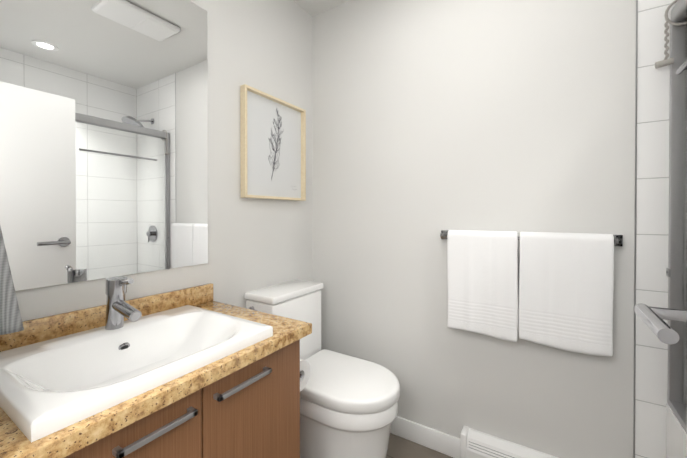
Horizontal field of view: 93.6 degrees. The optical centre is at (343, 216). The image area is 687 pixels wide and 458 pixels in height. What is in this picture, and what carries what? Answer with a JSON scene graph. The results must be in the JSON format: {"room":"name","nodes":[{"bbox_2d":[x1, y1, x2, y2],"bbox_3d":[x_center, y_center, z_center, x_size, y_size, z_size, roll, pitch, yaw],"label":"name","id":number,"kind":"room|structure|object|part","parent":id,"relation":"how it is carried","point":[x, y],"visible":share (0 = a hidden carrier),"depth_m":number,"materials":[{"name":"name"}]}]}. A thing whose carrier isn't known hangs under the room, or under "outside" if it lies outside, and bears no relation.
{"room":"bathroom","nodes":[
{"label":"bathroom","id":0,"kind":"room"},
{"bbox_2d":[15,0,312,320],"bbox_3d":[-1.077,-0.037,0.767,0.120,2.440,3.340,0,0,32],"label":"wall","id":1,"kind":"structure","parent":0,"point":[265,46],"depth_m":1.56,"materials":[{"name":"paint"}]},
{"bbox_2d":[0,0,207,290],"bbox_3d":[-0.792,-0.342,1.094,0.005,1.095,0.740,0,0,32],"label":"mirror","id":2,"kind":"object","parent":1,"relation":"attached to","point":[103,138],"visible":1,"depth_m":1.07,"materials":[{"name":"clear glass"}]},
{"bbox_2d":[240,84,305,200],"bbox_3d":[-0.362,-0.364,1.742,0.036,0.540,0.456,0,0,32],"label":"picture frame","id":3,"kind":"object","parent":1,"relation":"attached to","point":[272,147],"visible":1,"depth_m":1.72,"materials":[{"name":"brown wood"}]},
{"bbox_2d":[294,0,349,15],"bbox_3d":[-0.084,-1.303,0.130,2.470,0.100,3.340,0,0,32],"label":"ceiling","id":4,"kind":"structure","parent":0,"point":[312,7],"depth_m":1.92,"materials":[{"name":"paint"}]},
{"bbox_2d":[386,433,452,457],"bbox_3d":[-0.084,1.237,0.147,2.470,0.100,3.340,0,0,32],"label":"floor","id":5,"kind":"structure","parent":0,"point":[399,447],"depth_m":1.62,"materials":[{"name":"tile"}]},
{"bbox_2d":[0,276,311,457],"bbox_3d":[-0.528,0.680,0.994,0.565,1.003,0.894,0,0,32],"label":"bathroom vanity","id":6,"kind":"object","parent":5,"relation":"on","point":[195,372],"visible":1,"depth_m":0.87,"materials":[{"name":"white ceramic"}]},
{"bbox_2d":[105,276,141,329],"bbox_3d":[-0.662,0.261,0.963,0.173,0.164,0.054,0,0,32],"label":"faucet","id":7,"kind":"object","parent":6,"relation":"on","point":[117,308],"depth_m":0.96,"materials":[{"name":"silver metal"}]},
{"bbox_3d":[-0.466,0.746,0.658,0.019,0.666,0.380,0,0,32],"label":"door","id":8,"kind":"part","parent":6,"relation":"part of","materials":[{"name":"brown wood"}]},
{"bbox_2d":[0,305,272,442],"bbox_3d":[-0.556,0.395,0.887,0.446,0.110,0.555,0,0,32],"label":"sink","id":9,"kind":"object","parent":6,"relation":"in","point":[50,388],"depth_m":0.83,"materials":[{"name":"white ceramic"}]},
{"bbox_3d":[-0.262,0.743,0.981,0.019,0.666,0.376,0,0,32],"label":"door","id":10,"kind":"part","parent":6,"relation":"part of","materials":[{"name":"brown wood"}]},
{"bbox_2d":[244,279,399,457],"bbox_3d":[-0.083,0.774,1.550,0.720,0.806,0.408,0,0,32],"label":"toilet","id":11,"kind":"object","parent":5,"relation":"on","point":[348,406],"visible":0.75,"depth_m":1.39,"materials":[{"name":"white ceramic"}]},
{"bbox_3d":[-0.302,0.599,1.696,0.192,0.384,0.380,0,0,32],"label":"tank","id":12,"kind":"part","parent":11,"relation":"part of","materials":[{"name":"white ceramic"}]},
{"bbox_3d":[-0.299,0.388,1.692,0.200,0.034,0.396,0,0,32],"label":"lid","id":13,"kind":"part","parent":11,"relation":"part of","materials":[{"name":"white ceramic"}]},
{"bbox_3d":[0.010,0.759,1.499,0.509,0.052,0.384,0,0,32],"label":"seat","id":14,"kind":"part","parent":11,"relation":"part of","materials":[{"name":"white plastic"}]},
{"bbox_2d":[655,0,686,457],"bbox_3d":[1.006,0.137,0.384,0.642,2.098,1.514,0,0,32],"label":"shower door","id":15,"kind":"structure","parent":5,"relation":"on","point":[676,403],"depth_m":1.14,"materials":[{"name":"clear glass"}]},
{"bbox_3d":[0.933,-0.114,0.428,0.402,1.598,1.514,0,0,32],"label":"shower hardware rail","id":16,"kind":"part","parent":15,"relation":"part of","materials":[{"name":"silver metal"}]},
{"bbox_3d":[0.994,-0.015,0.811,0.008,1.355,0.750,0,0,32],"label":"shower glass","id":17,"kind":"part","parent":15,"relation":"part of","materials":[{"name":"clear glass"}]},
{"bbox_2d":[312,0,635,457],"bbox_3d":[0.486,-0.043,1.683,1.540,2.440,0.120,0,0,32],"label":"wall","id":18,"kind":"structure","parent":0,"point":[431,119],"depth_m":1.54,"materials":[{"name":"paint"}]},
{"bbox_2d":[390,416,459,457],"bbox_3d":[0.189,1.126,1.801,0.920,0.100,0.011,0,0,32],"label":"baseboard","id":19,"kind":"structure","parent":18,"relation":"attached to","point":[436,440],"depth_m":1.64,"materials":[{"name":"white"}]},
{"bbox_2d":[460,426,557,457],"bbox_3d":[0.821,1.087,1.363,0.615,0.160,0.072,0,0,32],"label":"heater","id":20,"kind":"object","parent":18,"relation":"attached to","point":[474,443],"visible":1,"depth_m":1.45,"materials":[{"name":"white plastic"}]},
{"bbox_2d":[440,230,622,356],"bbox_3d":[0.756,0.297,1.386,0.687,0.468,0.092,0,0,32],"label":"towel rail","id":21,"kind":"object","parent":18,"relation":"attached to","point":[557,293],"visible":1,"depth_m":1.32,"materials":[{"name":"white fabric"}]},
{"bbox_2d":[633,0,637,457],"bbox_3d":[1.104,-0.040,1.218,0.005,2.440,0.002,0,0,32],"label":"trim","id":22,"kind":"structure","parent":18,"relation":"attached to","point":[635,227],"depth_m":1.22,"materials":[{"name":"silver metal"}]},
{"bbox_2d":[635,0,675,457],"bbox_3d":[1.478,-0.039,1.054,0.810,2.440,0.120,0,0,32],"label":"wall tile","id":23,"kind":"structure","parent":18,"relation":"attached to","point":[652,218],"depth_m":1.20,"materials":[{"name":"white tile"}]},
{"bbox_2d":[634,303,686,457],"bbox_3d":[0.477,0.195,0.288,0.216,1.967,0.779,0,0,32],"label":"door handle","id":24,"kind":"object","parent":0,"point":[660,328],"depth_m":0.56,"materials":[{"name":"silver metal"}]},
{"bbox_3d":[0.618,0.180,0.510,0.216,0.064,0.182,0,0,32],"label":"handle","id":25,"kind":"part","parent":24,"relation":"part of","materials":[{"name":"silver metal"}]},
{"bbox_3d":[-0.797,-0.036,0.555,0.580,2.440,0.120,0,0,32],"label":"wall","id":26,"kind":"structure","parent":0,"visible":0},
{"bbox_2d":[0,226,23,334],"bbox_3d":[-0.925,0.032,0.809,0.071,0.551,0.168,0,0,32],"label":"hand towel","id":27,"kind":"object","parent":26,"relation":"attached to","point":[10,319],"visible":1,"depth_m":0.84,"materials":[{"name":"grey fabric"}]}
]}

